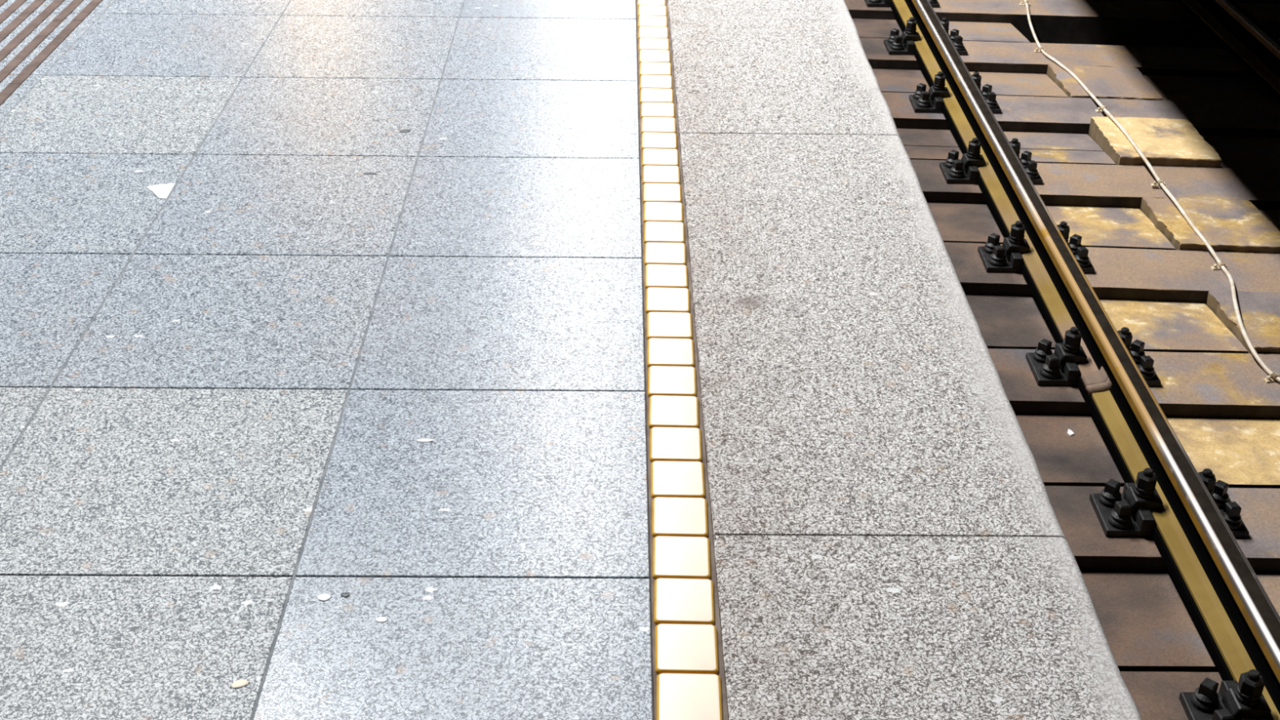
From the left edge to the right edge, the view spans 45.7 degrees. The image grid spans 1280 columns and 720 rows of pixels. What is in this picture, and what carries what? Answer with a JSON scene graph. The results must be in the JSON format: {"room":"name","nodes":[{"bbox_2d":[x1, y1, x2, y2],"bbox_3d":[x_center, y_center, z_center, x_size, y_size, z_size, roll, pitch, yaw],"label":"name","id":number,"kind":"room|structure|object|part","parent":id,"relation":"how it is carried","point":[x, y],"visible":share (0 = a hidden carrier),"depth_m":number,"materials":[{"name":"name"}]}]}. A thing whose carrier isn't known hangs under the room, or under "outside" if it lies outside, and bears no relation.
{"room":"transit interior","nodes":[
{"label":"transit interior","id":0,"kind":"room"},
{"bbox_2d":[0,0,728,719],"bbox_3d":[-1.736,-1.146,5.109,3.671,0.060,10.400,0,31,-1],"label":"floor","id":1,"kind":"structure","parent":0,"point":[218,394],"depth_m":3.13,"materials":[{"name":"stone"}]},
{"bbox_2d":[0,0,102,106],"bbox_3d":[-2.041,-1.252,5.217,0.415,0.003,4.098,0,31,-1],"label":"strips","id":2,"kind":"object","parent":1,"relation":"on","point":[51,47],"visible":1,"depth_m":4.88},
{"bbox_2d":[146,183,174,199],"bbox_3d":[-1.220,-0.427,3.842,0.069,0.001,0.093,0,31,-1],"label":"paper scrap","id":3,"kind":"object","parent":1,"relation":"on","point":[162,191],"visible":1,"depth_m":3.85,"materials":[{"name":"white paper"}]},
{"bbox_2d":[230,679,249,688],"bbox_3d":[-0.607,0.490,2.302,0.030,0.002,0.017,-12,33,-20],"label":"chip","id":4,"kind":"object","parent":1,"relation":"on","point":[239,683],"visible":1,"depth_m":2.30,"materials":[{"name":"beige"}]},
{"bbox_2d":[316,593,331,601],"bbox_3d":[-0.516,0.387,2.479,0.021,0.002,0.019,19,35,28],"label":"chip","id":5,"kind":"object","parent":1,"relation":"on","point":[325,597],"visible":1,"depth_m":2.48,"materials":[{"name":"white paper"}]},
{"bbox_2d":[340,592,350,597],"bbox_3d":[-0.482,0.384,2.485,0.016,0.002,0.012,0,31,-1],"label":"chip","id":6,"kind":"object","parent":1,"relation":"on","point":[344,594],"visible":1,"depth_m":2.48,"materials":[{"name":"grey stone"}]},
{"bbox_2d":[363,172,376,174],"bbox_3d":[-0.704,-0.486,3.956,0.035,0.002,0.013,0,31,-1],"label":"chip","id":7,"kind":"object","parent":1,"relation":"on","point":[366,173],"visible":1,"depth_m":3.95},
{"bbox_2d":[375,617,387,622],"bbox_3d":[-0.414,0.416,2.433,0.019,0.002,0.014,0,31,-1],"label":"chip","id":8,"kind":"object","parent":1,"relation":"on","point":[380,620],"visible":1,"depth_m":2.43,"materials":[{"name":"white paper"}]},
{"bbox_2d":[399,128,410,133],"bbox_3d":[-0.651,-0.635,4.211,0.031,0.002,0.022,-9,32,-16],"label":"chip","id":9,"kind":"object","parent":1,"relation":"on","point":[406,130],"visible":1,"depth_m":4.21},
{"bbox_2d":[416,439,434,442],"bbox_3d":[-0.406,0.153,2.881,0.035,0.002,0.012,0,31,-1],"label":"chip","id":10,"kind":"object","parent":1,"relation":"on","point":[418,440],"visible":1,"depth_m":2.88,"materials":[{"name":"white paper"}]},
{"bbox_2d":[637,0,722,719],"bbox_3d":[0.045,-1.010,4.878,0.102,0.014,7.506,0,31,-1],"label":"tile line","id":11,"kind":"structure","parent":1,"relation":"on","point":[688,686],"depth_m":2.92,"materials":[{"name":"tile"}]},
{"bbox_3d":[2.265,-0.149,5.742,3.295,0.190,10.400,0,31,-1],"label":"floor track","id":12,"kind":"object","parent":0,"visible":0},
{"bbox_2d":[852,18,1030,42],"bbox_3d":[1.263,-1.586,7.725,1.328,0.245,0.418,2,31,2],"label":"slab","id":13,"kind":"object","parent":12,"relation":"on","point":[866,28],"visible":0.23,"depth_m":7.66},
{"bbox_2d":[872,68,1068,97],"bbox_3d":[1.270,-1.202,7.074,1.327,0.245,0.411,2,31,2],"label":"slab","id":14,"kind":"object","parent":12,"relation":"on","point":[904,81],"visible":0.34,"depth_m":7.01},
{"bbox_2d":[897,128,1103,151],"bbox_3d":[1.276,-0.856,6.504,1.315,0.228,0.247,2,31,2],"label":"slab","id":15,"kind":"object","parent":12,"relation":"on","point":[909,137],"visible":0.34,"depth_m":6.44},
{"bbox_2d":[904,146,1115,164],"bbox_3d":[1.278,-0.753,6.312,1.310,0.245,0.174,2,31,1],"label":"slab","id":16,"kind":"object","parent":12,"relation":"on","point":[918,153],"visible":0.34,"depth_m":6.24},
{"bbox_2d":[927,202,1175,249],"bbox_3d":[1.285,-0.427,5.759,1.322,0.245,0.429,2,31,1],"label":"slab","id":17,"kind":"object","parent":12,"relation":"on","point":[1097,227],"visible":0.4,"depth_m":5.69,"materials":[{"name":"brown concrete"}]},
{"bbox_2d":[859,37,1262,78],"bbox_3d":[2.116,-1.358,7.356,3.024,0.250,0.314,2,31,2],"label":"sleeper","id":18,"kind":"object","parent":12,"relation":"on","point":[982,56],"visible":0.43,"depth_m":7.24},
{"bbox_2d":[883,17,967,55],"bbox_3d":[1.376,-1.566,7.288,0.375,0.156,0.170,0,31,-1],"label":"fastener","id":19,"kind":"object","parent":18,"relation":"on","point":[896,44],"visible":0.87,"depth_m":7.25,"materials":[{"name":"black metal"}]},
{"bbox_2d":[905,27,916,35],"bbox_3d":[1.298,-1.579,7.279,0.052,0.026,0.051,0,31,-1],"label":"washer","id":20,"kind":"object","parent":19,"relation":"in","point":[909,31],"depth_m":7.26,"materials":[{"name":"black metal"}]},
{"bbox_3d":[1.301,-1.550,7.296,0.082,0.040,0.068,0,31,-1],"label":"clip plate","id":21,"kind":"part","parent":19,"relation":"part of","materials":[{"name":"black metal"}]},
{"bbox_3d":[1.375,-1.513,7.319,0.375,0.034,0.170,0,31,-1],"label":"plate","id":22,"kind":"part","parent":19,"relation":"part of","materials":[{"name":"black metal"}]},
{"bbox_2d":[1033,46,1045,53],"bbox_3d":[1.924,-1.494,7.313,0.050,0.023,0.020,1,31,0],"label":"clip","id":23,"kind":"object","parent":18,"relation":"attached to","point":[1036,50],"visible":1,"depth_m":7.31,"materials":[{"name":"beige plastic"}]},
{"bbox_2d":[844,0,1279,48],"bbox_3d":[2.109,-1.744,8.011,3.024,0.250,0.315,2,31,2],"label":"sleeper","id":24,"kind":"object","parent":12,"relation":"on","point":[1148,23],"visible":0.47,"depth_m":7.85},
{"bbox_2d":[864,0,939,8],"bbox_3d":[1.369,-1.941,7.926,0.375,0.156,0.170,0,31,-1],"label":"fastener","id":25,"kind":"object","parent":24,"relation":"on","point":[870,3],"visible":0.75,"depth_m":7.89,"materials":[{"name":"black metal"}]},
{"bbox_2d":[1019,0,1029,6],"bbox_3d":[2.013,-1.867,7.949,0.050,0.023,0.020,7,31,10],"label":"clip","id":26,"kind":"object","parent":24,"relation":"attached to","point":[1021,3],"visible":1,"depth_m":7.95,"materials":[{"name":"beige plastic"}]},
{"bbox_2d":[881,92,1279,137],"bbox_3d":[2.124,-0.979,6.714,3.022,0.250,0.315,2,31,2],"label":"sleeper","id":27,"kind":"object","parent":12,"relation":"on","point":[1018,113],"visible":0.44,"depth_m":6.62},
{"bbox_2d":[908,71,1001,114],"bbox_3d":[1.383,-1.182,6.638,0.375,0.156,0.170,1,31,0],"label":"fastener","id":28,"kind":"object","parent":27,"relation":"on","point":[931,101],"visible":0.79,"depth_m":6.60,"materials":[{"name":"black metal"}]},
{"bbox_2d":[933,82,945,90],"bbox_3d":[1.305,-1.196,6.630,0.052,0.026,0.051,1,31,0],"label":"washer","id":29,"kind":"object","parent":28,"relation":"in","point":[936,86],"depth_m":6.61,"materials":[{"name":"black metal"}]},
{"bbox_3d":[1.308,-1.168,6.647,0.082,0.040,0.068,1,31,0],"label":"clip plate","id":30,"kind":"part","parent":28,"relation":"part of","materials":[{"name":"black metal"}]},
{"bbox_3d":[1.382,-1.130,6.669,0.375,0.034,0.170,1,31,0],"label":"plate","id":31,"kind":"part","parent":28,"relation":"part of","materials":[{"name":"black metal"}]},
{"bbox_2d":[890,0,1279,719],"bbox_3d":[1.394,-0.537,5.504,0.144,0.182,10.200,0,31,-1],"label":"rail","id":32,"kind":"object","parent":27,"relation":"on","point":[1234,616],"visible":0.98,"depth_m":4.33,"materials":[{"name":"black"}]},
{"bbox_2d":[1182,0,1279,93],"bbox_3d":[2.919,-0.540,5.519,0.125,0.149,10.200,0,31,-1],"label":"rail","id":33,"kind":"object","parent":27,"relation":"on","point":[1242,32],"visible":1,"depth_m":7.23,"materials":[{"name":"black metal"}]},
{"bbox_2d":[910,159,1279,209],"bbox_3d":[2.131,-0.595,6.061,3.017,0.250,0.314,2,31,1],"label":"sleeper","id":34,"kind":"object","parent":12,"relation":"on","point":[1064,184],"visible":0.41,"depth_m":5.96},
{"bbox_2d":[939,137,1042,184],"bbox_3d":[1.391,-0.799,5.987,0.375,0.156,0.170,1,31,-1],"label":"fastener","id":35,"kind":"object","parent":34,"relation":"on","point":[954,170],"visible":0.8,"depth_m":5.95,"materials":[{"name":"black metal"}]},
{"bbox_3d":[1.315,-0.784,5.996,0.082,0.040,0.068,1,31,-1],"label":"clip plate","id":36,"kind":"part","parent":35,"relation":"part of","materials":[{"name":"black metal"}]},
{"bbox_2d":[966,149,980,159],"bbox_3d":[1.313,-0.813,5.979,0.052,0.026,0.051,1,31,-1],"label":"washer","id":37,"kind":"object","parent":35,"relation":"in","point":[971,153],"depth_m":5.96,"materials":[{"name":"black metal"}]},
{"bbox_3d":[1.390,-0.746,6.019,0.375,0.034,0.170,1,31,-1],"label":"plate","id":38,"kind":"part","parent":35,"relation":"part of","materials":[{"name":"black metal"}]},
{"bbox_2d":[1151,179,1165,186],"bbox_3d":[2.026,-0.691,5.937,0.050,0.023,0.020,3,31,3],"label":"clip","id":39,"kind":"object","parent":34,"relation":"attached to","point":[1154,184],"visible":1,"depth_m":5.93,"materials":[{"name":"beige plastic"}]},
{"bbox_2d":[1046,64,1162,100],"bbox_3d":[2.129,-1.172,7.032,0.417,0.258,0.458,0,31,-1],"label":"slab","id":40,"kind":"object","parent":12,"relation":"on","point":[1104,82],"visible":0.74,"depth_m":6.95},
{"bbox_2d":[965,294,1248,353],"bbox_3d":[1.292,-0.048,5.116,1.303,0.245,0.474,0,31,-1],"label":"slab","id":41,"kind":"object","parent":12,"relation":"on","point":[1017,322],"visible":0.33,"depth_m":5.04,"materials":[{"name":"brown concrete"}]},
{"bbox_2d":[943,242,1279,303],"bbox_3d":[2.139,-0.201,5.393,3.024,0.250,0.314,2,31,2],"label":"sleeper","id":42,"kind":"object","parent":12,"relation":"on","point":[1120,273],"visible":0.36,"depth_m":5.30,"materials":[{"name":"brown concrete"}]},
{"bbox_2d":[977,220,1094,274],"bbox_3d":[1.398,-0.413,5.333,0.375,0.156,0.170,1,31,0],"label":"fastener","id":43,"kind":"object","parent":42,"relation":"on","point":[995,258],"visible":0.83,"depth_m":5.30,"materials":[{"name":"black metal"}]},
{"bbox_3d":[1.323,-0.398,5.342,0.082,0.040,0.068,1,31,0],"label":"clip plate","id":44,"kind":"part","parent":43,"relation":"part of","materials":[{"name":"black metal"}]},
{"bbox_2d":[1008,233,1024,244],"bbox_3d":[1.320,-0.427,5.325,0.052,0.026,0.051,1,31,0],"label":"washer","id":45,"kind":"object","parent":43,"relation":"in","point":[1014,238],"depth_m":5.31,"materials":[{"name":"black metal"}]},
{"bbox_3d":[1.397,-0.360,5.364,0.375,0.034,0.170,1,31,0],"label":"plate","id":46,"kind":"part","parent":43,"relation":"part of","materials":[{"name":"black metal"}]},
{"bbox_2d":[1210,262,1226,270],"bbox_3d":[2.037,-0.331,5.343,0.050,0.023,0.020,-3,31,-6],"label":"clip","id":47,"kind":"object","parent":42,"relation":"attached to","point":[1215,267],"visible":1,"depth_m":5.34,"materials":[{"name":"beige plastic"}]},
{"bbox_2d":[988,348,1279,419],"bbox_3d":[2.146,0.171,4.763,3.009,0.250,0.314,1,31,0],"label":"sleeper","id":48,"kind":"object","parent":12,"relation":"on","point":[1222,385],"visible":0.31,"depth_m":4.64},
{"bbox_2d":[1025,326,1160,386],"bbox_3d":[1.405,-0.030,4.683,0.375,0.156,0.170,1,31,-1],"label":"fastener","id":49,"kind":"object","parent":48,"relation":"on","point":[1059,367],"visible":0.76,"depth_m":4.65,"materials":[{"name":"black metal"}]},
{"bbox_3d":[1.330,-0.015,4.691,0.082,0.040,0.068,1,31,-1],"label":"clip plate","id":50,"kind":"part","parent":49,"relation":"part of","materials":[{"name":"black metal"}]},
{"bbox_2d":[1062,340,1080,353],"bbox_3d":[1.327,-0.043,4.674,0.052,0.026,0.051,1,31,-1],"label":"washer","id":51,"kind":"object","parent":49,"relation":"in","point":[1068,346],"depth_m":4.65,"materials":[{"name":"black metal"}]},
{"bbox_3d":[1.404,0.023,4.713,0.375,0.034,0.170,1,31,-1],"label":"plate","id":52,"kind":"part","parent":49,"relation":"part of","materials":[{"name":"black metal"}]},
{"bbox_2d":[1125,344,1131,351],"bbox_3d":[1.483,-0.042,4.676,0.052,0.026,0.051,1,31,-1],"label":"washer","id":53,"kind":"object","parent":49,"relation":"in","point":[1128,346],"depth_m":4.65,"materials":[{"name":"black metal"}]},
{"bbox_2d":[1262,372,1279,382],"bbox_3d":[1.952,0.053,4.688,0.050,0.023,0.020,-7,32,-14],"label":"clip","id":54,"kind":"object","parent":48,"relation":"attached to","point":[1268,380],"visible":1,"depth_m":4.68,"materials":[{"name":"beige plastic"}]},
{"bbox_2d":[1015,414,1279,488],"bbox_3d":[1.299,0.340,4.458,1.303,0.245,0.432,0,31,-1],"label":"slab","id":55,"kind":"object","parent":12,"relation":"on","point":[1240,453],"visible":0.27,"depth_m":4.40,"materials":[{"name":"brown concrete"}]},
{"bbox_2d":[1067,429,1074,435],"bbox_3d":[1.268,0.213,4.480,0.019,0.006,0.030,-14,33,-23],"label":"paper scrap","id":56,"kind":"object","parent":55,"relation":"on","point":[1070,433],"visible":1,"depth_m":4.47,"materials":[{"name":"white paper"}]},
{"bbox_2d":[1088,116,1222,168],"bbox_3d":[2.136,-0.802,6.378,0.419,0.286,0.464,0,31,-1],"label":"slab","id":57,"kind":"object","parent":12,"relation":"on","point":[1164,142],"visible":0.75,"depth_m":6.27,"materials":[{"name":"beige concrete"}]},
{"bbox_2d":[1044,485,1279,573],"bbox_3d":[2.153,0.546,4.126,3.003,0.250,0.315,1,31,0],"label":"sleeper","id":58,"kind":"object","parent":12,"relation":"on","point":[1092,551],"visible":0.2,"depth_m":3.99,"materials":[{"name":"brown concrete"}]},
{"bbox_2d":[1088,467,1248,537],"bbox_3d":[1.413,0.356,4.028,0.375,0.156,0.170,1,31,0],"label":"fastener","id":59,"kind":"object","parent":58,"relation":"on","point":[1127,513],"visible":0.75,"depth_m":4.00,"materials":[{"name":"black metal"}]},
{"bbox_3d":[1.337,0.371,4.036,0.082,0.040,0.068,1,31,0],"label":"clip plate","id":60,"kind":"part","parent":59,"relation":"part of","materials":[{"name":"black metal"}]},
{"bbox_2d":[1133,482,1155,498],"bbox_3d":[1.335,0.343,4.019,0.052,0.026,0.051,1,31,-1],"label":"washer","id":61,"kind":"object","parent":59,"relation":"in","point":[1141,491],"depth_m":4.00,"materials":[{"name":"black metal"}]},
{"bbox_3d":[1.412,0.409,4.059,0.375,0.034,0.170,1,31,-1],"label":"plate","id":62,"kind":"part","parent":59,"relation":"part of","materials":[{"name":"black metal"}]},
{"bbox_2d":[1208,489,1213,497],"bbox_3d":[1.491,0.344,4.021,0.052,0.026,0.051,1,31,0],"label":"washer","id":63,"kind":"object","parent":59,"relation":"in","point":[1211,491],"depth_m":4.00,"materials":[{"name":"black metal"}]},
{"bbox_3d":[1.487,0.373,4.038,0.082,0.040,0.068,1,31,-1],"label":"clip plate","id":64,"kind":"part","parent":59,"relation":"part of","materials":[{"name":"black metal"}]},
{"bbox_2d":[1120,671,1222,719],"bbox_3d":[2.161,0.924,3.485,3.001,0.250,0.327,0,31,-1],"label":"sleeper","id":65,"kind":"object","parent":12,"relation":"on","point":[1155,695],"visible":0.23,"depth_m":3.50,"materials":[{"name":"brown concrete"}]},
{"bbox_2d":[1178,669,1271,719],"bbox_3d":[1.420,0.750,3.360,0.375,0.156,0.170,0,31,-1],"label":"fastener","id":66,"kind":"object","parent":65,"relation":"on","point":[1244,700],"visible":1,"depth_m":3.37,"materials":[{"name":"black metal"}]},
{"bbox_3d":[1.419,0.802,3.391,0.375,0.034,0.170,0,31,-1],"label":"plate","id":67,"kind":"part","parent":66,"relation":"part of","materials":[{"name":"black metal"}]},
{"bbox_3d":[1.345,0.765,3.368,0.082,0.040,0.068,0,31,-1],"label":"clip plate","id":68,"kind":"part","parent":66,"relation":"part of","materials":[{"name":"black metal"}]},
{"bbox_2d":[1235,684,1261,706],"bbox_3d":[1.342,0.736,3.351,0.052,0.026,0.051,0,31,-1],"label":"washer","id":69,"kind":"object","parent":66,"relation":"in","point":[1244,696],"depth_m":3.33,"materials":[{"name":"black metal"}]},
{"bbox_2d":[1080,571,1279,671],"bbox_3d":[1.307,0.722,3.810,1.302,0.244,0.414,0,31,-1],"label":"slab","id":70,"kind":"object","parent":12,"relation":"on","point":[1147,624],"visible":0.24,"depth_m":3.74,"materials":[{"name":"brown concrete"}]},
{"bbox_2d":[1139,196,1279,253],"bbox_3d":[2.140,-0.409,5.720,0.419,0.276,0.479,0,31,-1],"label":"slab","id":71,"kind":"object","parent":12,"relation":"on","point":[1228,225],"visible":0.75,"depth_m":5.63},
{"bbox_2d":[1201,135,1279,168],"bbox_3d":[2.984,-0.748,6.379,1.307,0.215,0.430,2,31,1],"label":"slab","id":72,"kind":"object","parent":12,"relation":"on","point":[1234,152],"depth_m":6.37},
{"bbox_2d":[1205,290,1279,354],"bbox_3d":[2.151,-0.027,5.077,0.415,0.272,0.436,0,31,-1],"label":"slab","id":73,"kind":"object","parent":12,"relation":"on","point":[1260,312],"visible":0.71,"depth_m":5.04,"materials":[{"name":"brown concrete"}]},
{"bbox_2d":[1258,209,1279,231],"bbox_3d":[2.992,-0.354,5.710,1.309,0.215,0.472,2,31,1],"label":"slab","id":74,"kind":"object","parent":12,"relation":"on","point":[1273,215],"depth_m":5.82,"materials":[{"name":"black"}]},
{"bbox_3d":[2.158,0.352,4.444,0.416,0.262,0.438,0,31,-1],"label":"slab","id":75,"kind":"object","parent":12,"relation":"on","visible":0},
{"bbox_2d":[1023,0,1279,382],"bbox_3d":[1.997,-0.872,6.225,0.157,0.052,5.434,1,31,0],"label":"cable","id":76,"kind":"object","parent":75,"relation":"on","point":[1193,227],"visible":1,"depth_m":5.72,"materials":[{"name":"grey rubber"}]},
{"bbox_2d":[1095,105,1108,112],"bbox_3d":[1.991,-1.082,6.546,0.050,0.023,0.020,-4,31,-7],"label":"clip","id":77,"kind":"object","parent":76,"relation":"attached to","point":[1098,110],"visible":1,"depth_m":6.54,"materials":[{"name":"beige plastic"}]},
{"bbox_3d":[-1.529,-0.665,5.395,4.300,0.925,10.400,0,31,-1],"label":"platform","id":78,"kind":"object","parent":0,"visible":0},
{"bbox_2d":[667,0,899,136],"bbox_3d":[0.412,-1.046,5.056,0.626,0.120,1.834,0,31,-1],"label":"slab","id":79,"kind":"object","parent":78,"relation":"on","point":[740,66],"visible":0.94,"depth_m":4.68,"materials":[{"name":"stone"}]},
{"bbox_2d":[679,133,1066,540],"bbox_3d":[0.430,-0.111,3.470,0.625,0.120,1.838,0,31,-1],"label":"slab","id":80,"kind":"object","parent":78,"relation":"on","point":[851,383],"visible":0.94,"depth_m":3.17,"materials":[{"name":"stone"}]},
{"bbox_2d":[713,535,1142,719],"bbox_3d":[0.447,0.845,1.848,0.624,0.120,1.918,0,31,-1],"label":"slab","id":81,"kind":"object","parent":78,"relation":"on","point":[813,627],"visible":0.96,"depth_m":2.43,"materials":[{"name":"stone"}]}
]}

